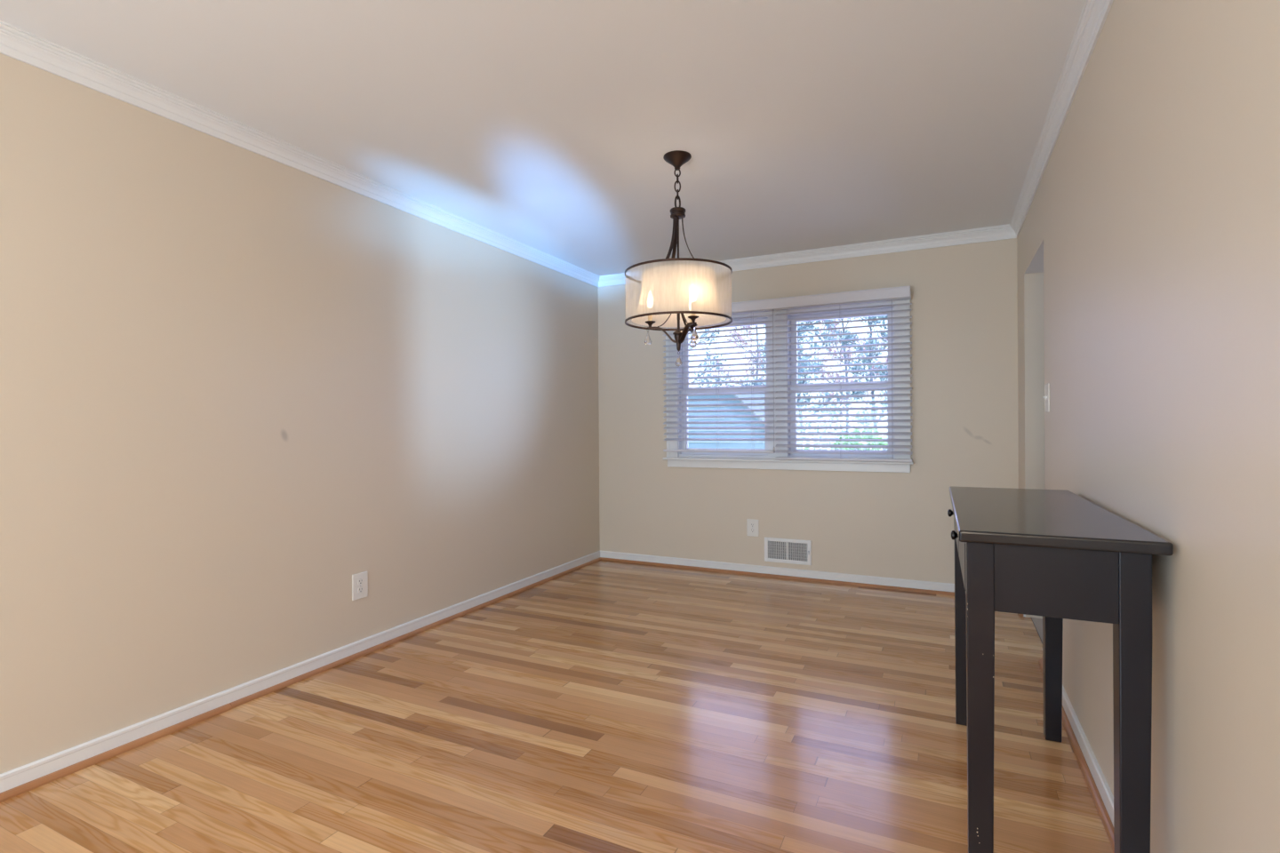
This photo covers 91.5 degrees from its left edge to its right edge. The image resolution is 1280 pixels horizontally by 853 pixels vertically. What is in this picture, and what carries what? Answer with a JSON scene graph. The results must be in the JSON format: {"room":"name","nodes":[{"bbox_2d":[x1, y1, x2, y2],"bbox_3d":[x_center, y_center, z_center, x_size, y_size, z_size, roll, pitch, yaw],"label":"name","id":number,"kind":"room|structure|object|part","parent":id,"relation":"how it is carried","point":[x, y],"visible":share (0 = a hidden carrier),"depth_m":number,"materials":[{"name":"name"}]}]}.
{"room":"dining room","nodes":[
{"label":"dining room","id":0,"kind":"room"},
{"bbox_2d":[0,53,599,774],"bbox_3d":[-2.030,-0.018,2.158,0.170,2.500,7.310,0,0,26],"label":"wall","id":1,"kind":"structure","parent":0,"point":[238,385],"depth_m":2.61,"materials":[{"name":"beige paint"}]},
{"bbox_2d":[0,20,599,287],"bbox_3d":[-1.942,-1.227,2.107,0.045,0.083,7.310,0,0,26],"label":"trim","id":2,"kind":"structure","parent":1,"relation":"attached to","point":[20,44],"depth_m":2.60,"materials":[{"name":"white paint"}]},
{"bbox_2d":[0,551,600,802],"bbox_3d":[-1.921,1.134,2.134,0.035,0.074,7.270,0,0,26],"label":"baseboard","id":3,"kind":"structure","parent":1,"relation":"attached to","point":[20,780],"depth_m":2.59,"materials":[{"name":"white paint"}]},
{"bbox_3d":[-2.599,1.171,0.722,0.022,0.020,4.135,0,0,26],"label":"shoe molding","id":4,"kind":"part","parent":3,"relation":"part of","materials":[{"name":"brown wood"}]},
{"bbox_3d":[-1.017,1.150,3.989,0.018,0.019,3.120,0,0,26],"label":"shoe molding","id":5,"kind":"part","parent":3,"relation":"part of","materials":[{"name":"brown wood"}]},
{"bbox_2d":[352,571,367,600],"bbox_3d":[-1.428,0.814,3.183,0.009,0.132,0.092,0,0,26],"label":"wall outlet","id":6,"kind":"object","parent":1,"relation":"attached to","point":[359,580],"visible":1,"depth_m":3.18,"materials":[{"name":"white plastic"}]},
{"bbox_2d":[357,578,363,584],"bbox_3d":[-1.426,0.792,3.182,0.003,0.029,0.033,0,0,26],"label":"receptacle","id":7,"kind":"object","parent":6,"relation":"attached to","point":[360,581],"depth_m":3.18,"materials":[{"name":"white plastic"}]},
{"bbox_2d":[357,586,363,593],"bbox_3d":[-1.426,0.835,3.182,0.003,0.029,0.033,0,0,26],"label":"receptacle","id":8,"kind":"object","parent":6,"relation":"attached to","point":[360,589],"depth_m":3.18,"materials":[{"name":"white plastic"}]},
{"bbox_2d":[0,0,1086,276],"bbox_3d":[0.716,-1.333,0.847,6.268,0.100,7.595,0,0,26],"label":"ceiling","id":9,"kind":"structure","parent":0,"point":[547,126],"depth_m":2.44,"materials":[{"name":"white paint"}]},
{"bbox_2d":[624,150,732,366],"bbox_3d":[0.181,-0.786,2.968,0.509,0.999,0.509,0,0,26],"label":"chandelier","id":10,"kind":"object","parent":9,"relation":"hanging from","point":[679,295],"visible":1,"depth_m":2.85,"materials":[{"name":"brown metal"}]},
{"bbox_3d":[0.104,-0.437,2.977,0.140,0.079,0.018,0,0,6],"label":"arm","id":11,"kind":"part","parent":10,"relation":"part of","materials":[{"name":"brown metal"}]},
{"bbox_3d":[0.179,-1.154,2.967,0.029,0.150,0.023,-1,0,-40],"label":"chain","id":12,"kind":"part","parent":10,"relation":"part of","materials":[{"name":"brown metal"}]},
{"bbox_3d":[0.182,-0.723,2.968,0.015,0.543,0.015,0,0,26],"label":"stem","id":13,"kind":"part","parent":10,"relation":"part of","materials":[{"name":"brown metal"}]},
{"bbox_3d":[0.182,-0.616,2.969,0.448,0.219,0.448,0,0,26],"label":"lamp shade","id":14,"kind":"part","parent":10,"relation":"part of","materials":[{"name":"fabric"}]},
{"bbox_3d":[0.228,-0.438,3.036,0.018,0.079,0.140,0,0,34],"label":"arm","id":15,"kind":"part","parent":10,"relation":"part of","materials":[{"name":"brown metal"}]},
{"bbox_3d":[0.219,-0.438,2.897,0.122,0.079,0.100,0,0,26],"label":"arm","id":16,"kind":"part","parent":10,"relation":"part of","materials":[{"name":"brown metal"}]},
{"bbox_2d":[0,560,1114,852],"bbox_3d":[0.746,1.187,0.818,5.983,0.060,7.310,0,0,26],"label":"floor","id":17,"kind":"structure","parent":0,"point":[600,707],"depth_m":2.26,"materials":[{"name":"brown wood"}]},
{"bbox_2d":[947,486,1173,852],"bbox_3d":[1.167,0.695,1.889,0.408,0.911,1.122,0,0,25],"label":"console table","id":18,"kind":"object","parent":17,"relation":"on","point":[1055,556],"visible":1,"depth_m":1.44,"materials":[{"name":"black wood"}]},
{"bbox_3d":[1.093,0.303,2.185,0.026,0.027,0.027,0,0,25],"label":"knob","id":19,"kind":"part","parent":18,"relation":"part of","materials":[{"name":"black metal"}]},
{"bbox_3d":[0.889,0.306,1.755,0.026,0.027,0.027,0,0,25],"label":"knob","id":20,"kind":"part","parent":18,"relation":"part of","materials":[{"name":"black metal"}]},
{"bbox_3d":[1.223,0.345,2.123,0.261,0.120,0.449,0,0,25],"label":"drawer","id":21,"kind":"part","parent":18,"relation":"part of","materials":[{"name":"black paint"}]},
{"bbox_3d":[1.251,0.707,2.413,0.058,0.883,0.058,0,0,25],"label":"leg","id":22,"kind":"part","parent":18,"relation":"part of","materials":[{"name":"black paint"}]},
{"bbox_3d":[1.020,0.348,1.693,0.261,0.120,0.449,0,0,25],"label":"drawer","id":23,"kind":"part","parent":18,"relation":"part of","materials":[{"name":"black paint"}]},
{"bbox_3d":[0.815,0.713,1.492,0.058,0.883,0.058,0,0,25],"label":"leg","id":24,"kind":"part","parent":18,"relation":"part of","materials":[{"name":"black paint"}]},
{"bbox_3d":[1.516,0.706,2.288,0.058,0.883,0.058,0,0,25],"label":"leg","id":25,"kind":"part","parent":18,"relation":"part of","materials":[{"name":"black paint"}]},
{"bbox_3d":[1.080,0.712,1.366,0.058,0.883,0.058,0,0,25],"label":"leg","id":26,"kind":"part","parent":18,"relation":"part of","materials":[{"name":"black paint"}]},
{"bbox_2d":[598,238,1018,583],"bbox_3d":[2.346,-0.055,4.191,6.268,2.500,0.170,0,0,26],"label":"wall","id":27,"kind":"structure","parent":0,"point":[964,312],"depth_m":4.49,"materials":[{"name":"beige paint"}]},
{"bbox_2d":[746,519,759,536],"bbox_3d":[0.870,0.783,4.813,0.092,0.132,0.009,0,0,26],"label":"wall outlet","id":28,"kind":"object","parent":27,"relation":"attached to","point":[752,525],"visible":1,"depth_m":4.81,"materials":[{"name":"white plastic"}]},
{"bbox_2d":[600,551,954,596],"bbox_3d":[1.049,1.106,4.716,3.125,0.074,0.030,0,0,26],"label":"baseboard","id":29,"kind":"structure","parent":27,"relation":"attached to","point":[824,577],"depth_m":4.68,"materials":[{"name":"white paint"}]},
{"bbox_2d":[764,536,811,565],"bbox_3d":[1.109,0.938,4.692,0.353,0.184,0.019,0,0,26],"label":"air vent","id":30,"kind":"object","parent":27,"relation":"in","point":[776,550],"visible":1,"depth_m":4.69,"materials":[{"name":"white metal"}]},
{"bbox_2d":[663,299,913,472],"bbox_3d":[1.078,-0.313,4.782,1.875,1.277,0.252,0,0,26],"label":"window","id":31,"kind":"structure","parent":27,"relation":"in","point":[675,459],"depth_m":4.71,"materials":[{"name":"white paint"}]},
{"bbox_2d":[662,309,775,453],"bbox_3d":[0.601,-0.358,4.864,0.916,1.118,0.072,0,0,26],"label":"window blind","id":32,"kind":"object","parent":31,"relation":"attached to","point":[751,364],"visible":0.88,"depth_m":4.84,"materials":[{"name":"white plastic"}]},
{"bbox_3d":[0.352,-0.341,4.994,0.002,1.051,0.057,0,0,26],"label":"ladder cord","id":33,"kind":"part","parent":32,"relation":"part of","materials":[{"name":"white fabric"}]},
{"bbox_3d":[0.605,-0.342,4.870,0.002,1.051,0.057,0,0,26],"label":"ladder cord","id":34,"kind":"part","parent":32,"relation":"part of","materials":[{"name":"white fabric"}]},
{"bbox_3d":[0.603,0.192,4.875,0.899,0.018,0.052,0,0,26],"label":"rail","id":35,"kind":"part","parent":32,"relation":"part of","materials":[{"name":"white plastic"}]},
{"bbox_3d":[0.596,-0.892,4.872,0.891,0.050,0.054,0,0,26],"label":"head rail","id":36,"kind":"part","parent":32,"relation":"part of","materials":[{"name":"white plastic"}]},
{"bbox_3d":[0.857,-0.344,4.748,0.002,1.051,0.057,0,0,26],"label":"ladder cord","id":37,"kind":"part","parent":32,"relation":"part of","materials":[{"name":"white fabric"}]},
{"bbox_3d":[0.994,-0.347,4.641,0.014,1.059,0.013,0,0,26],"label":"lift cord","id":38,"kind":"part","parent":32,"relation":"part of","materials":[{"name":"white fabric"}]},
{"bbox_3d":[0.695,-0.562,5.019,0.738,0.563,0.035,0,0,26],"label":"sash","id":39,"kind":"part","parent":31,"relation":"part of","materials":[{"name":"white plastic"}]},
{"bbox_3d":[0.682,-0.037,4.986,0.738,0.524,0.037,0,0,26],"label":"sash","id":40,"kind":"part","parent":31,"relation":"part of","materials":[{"name":"white plastic"}]},
{"bbox_2d":[719,285,910,313],"bbox_3d":[0.999,-0.911,4.628,1.849,0.076,0.028,0,0,26],"label":"blind valance","id":41,"kind":"object","parent":31,"relation":"attached to","point":[901,292],"visible":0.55,"depth_m":4.48,"materials":[{"name":"white wood"}]},
{"bbox_3d":[1.493,-0.567,4.632,0.736,0.563,0.035,0,0,26],"label":"sash","id":42,"kind":"part","parent":31,"relation":"part of","materials":[{"name":"white plastic"}]},
{"bbox_3d":[1.480,-0.041,4.599,0.736,0.524,0.037,0,0,26],"label":"sash","id":43,"kind":"part","parent":31,"relation":"part of","materials":[{"name":"white plastic"}]},
{"bbox_2d":[774,290,912,462],"bbox_3d":[1.437,-0.338,4.465,0.943,1.166,0.061,0,0,26],"label":"window blind","id":44,"kind":"object","parent":31,"relation":"attached to","point":[787,356],"visible":0.98,"depth_m":4.45,"materials":[{"name":"white plastic"}]},
{"bbox_3d":[1.100,-0.321,4.630,0.002,1.098,0.057,0,0,26],"label":"ladder cord","id":45,"kind":"part","parent":44,"relation":"part of","materials":[{"name":"white fabric"}]},
{"bbox_3d":[1.438,-0.323,4.467,0.002,1.098,0.057,0,0,26],"label":"ladder cord","id":46,"kind":"part","parent":44,"relation":"part of","materials":[{"name":"white fabric"}]},
{"bbox_3d":[1.434,-0.896,4.465,0.930,0.050,0.054,0,0,26],"label":"head rail","id":47,"kind":"part","parent":44,"relation":"part of","materials":[{"name":"white plastic"}]},
{"bbox_3d":[1.442,0.235,4.468,0.938,0.018,0.052,0,0,26],"label":"rail","id":48,"kind":"part","parent":44,"relation":"part of","materials":[{"name":"white plastic"}]},
{"bbox_3d":[1.746,-0.325,4.317,0.002,1.098,0.057,0,0,26],"label":"ladder cord","id":49,"kind":"part","parent":44,"relation":"part of","materials":[{"name":"white fabric"}]},
{"bbox_2d":[598,224,1015,287],"bbox_3d":[1.030,-1.256,4.702,3.125,0.083,0.045,0,0,26],"label":"trim","id":50,"kind":"structure","parent":27,"relation":"attached to","point":[1004,232],"depth_m":4.46,"materials":[{"name":"white paint"}]},
{"bbox_2d":[1016,0,1279,852],"bbox_3d":[0.910,-0.064,0.731,0.115,2.440,7.310,0,0,26],"label":"wall","id":51,"kind":"structure","parent":0,"point":[1148,238],"depth_m":1.29,"materials":[{"name":"beige paint"}]},
{"bbox_2d":[1042,383,1049,412],"bbox_3d":[1.889,-0.133,2.901,0.017,0.132,0.116,0,0,26],"label":"light switch","id":52,"kind":"object","parent":51,"relation":"attached to","point":[1046,396],"visible":1,"depth_m":2.88,"materials":[{"name":"white plastic"}]},
{"bbox_2d":[1009,0,1113,238],"bbox_3d":[0.830,-1.242,0.762,0.045,0.083,7.310,0,0,26],"label":"trim","id":53,"kind":"structure","parent":51,"relation":"attached to","point":[1094,13],"depth_m":2.35,"materials":[{"name":"white paint"}]},
{"bbox_2d":[1038,659,1114,852],"bbox_3d":[0.607,1.123,0.262,0.030,0.074,6.108,0,0,26],"label":"baseboard","id":54,"kind":"structure","parent":51,"relation":"attached to","point":[1102,796],"depth_m":2.03,"materials":[{"name":"white paint"}]},
{"label":"outside","id":55,"kind":"structure","parent":0,"visible":0},
{"bbox_3d":[4.415,1.663,22.822,40.000,0.100,35.100,0,0,26],"label":"lawn","id":56,"kind":"structure","parent":55,"visible":0},
{"bbox_2d":[688,328,735,387],"bbox_3d":[1.058,-1.242,14.604,2.417,5.812,2.270,0,0,-25],"label":"tree","id":57,"kind":"object","parent":56,"relation":"on","point":[706,330],"visible":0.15,"depth_m":14.40,"materials":[{"name":"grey plant"}]},
{"bbox_2d":[711,325,766,386],"bbox_3d":[3.476,-1.782,18.948,2.232,6.835,3.064,-1,0,-32],"label":"tree","id":58,"kind":"object","parent":56,"relation":"on","point":[740,338],"visible":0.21,"depth_m":19.16,"materials":[{"name":"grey plant"}]},
{"bbox_2d":[688,393,803,448],"bbox_3d":[0.348,0.551,10.950,4.560,2.255,2.200,0,0,26],"label":"garden shed","id":59,"kind":"object","parent":56,"relation":"on","point":[699,444],"visible":0.05,"depth_m":9.41,"materials":[{"name":"blue"}]},
{"bbox_2d":[741,322,843,444],"bbox_3d":[3.476,-1.000,14.862,2.488,5.300,1.813,0,0,41],"label":"tree","id":60,"kind":"object","parent":56,"relation":"on","point":[812,326],"visible":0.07,"depth_m":14.54,"materials":[{"name":"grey plant"}]},
{"bbox_2d":[739,319,863,449],"bbox_3d":[3.050,-0.844,11.719,2.340,5.004,1.648,0,0,9],"label":"tree","id":61,"kind":"object","parent":56,"relation":"on","point":[826,338],"visible":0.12,"depth_m":11.77,"materials":[{"name":"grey plant"}]},
{"bbox_2d":[797,432,887,450],"bbox_3d":[5.172,0.862,8.867,5.795,1.580,0.060,0,0,26],"label":"picket fence","id":62,"kind":"object","parent":56,"relation":"on","point":[798,436],"visible":0.06,"depth_m":9.92,"materials":[{"name":"white paint"}]},
{"bbox_2d":[808,318,887,444],"bbox_3d":[5.190,-1.334,15.415,2.404,5.942,2.212,-1,0,-36],"label":"tree","id":63,"kind":"object","parent":56,"relation":"on","point":[845,356],"visible":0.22,"depth_m":15.44,"materials":[{"name":"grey plant"}]},
{"bbox_2d":[831,429,887,450],"bbox_3d":[2.927,0.828,8.265,1.057,1.685,1.039,0,0,26],"label":"shrub","id":64,"kind":"object","parent":56,"relation":"on","point":[854,430],"visible":0.07,"depth_m":8.18,"materials":[{"name":"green plant"}]},
{"bbox_2d":[833,315,887,450],"bbox_3d":[5.024,-0.983,13.155,1.838,5.255,2.014,0,0,26],"label":"tree","id":65,"kind":"object","parent":56,"relation":"on","point":[869,323],"visible":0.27,"depth_m":12.96,"materials":[{"name":"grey plant"}]}
]}

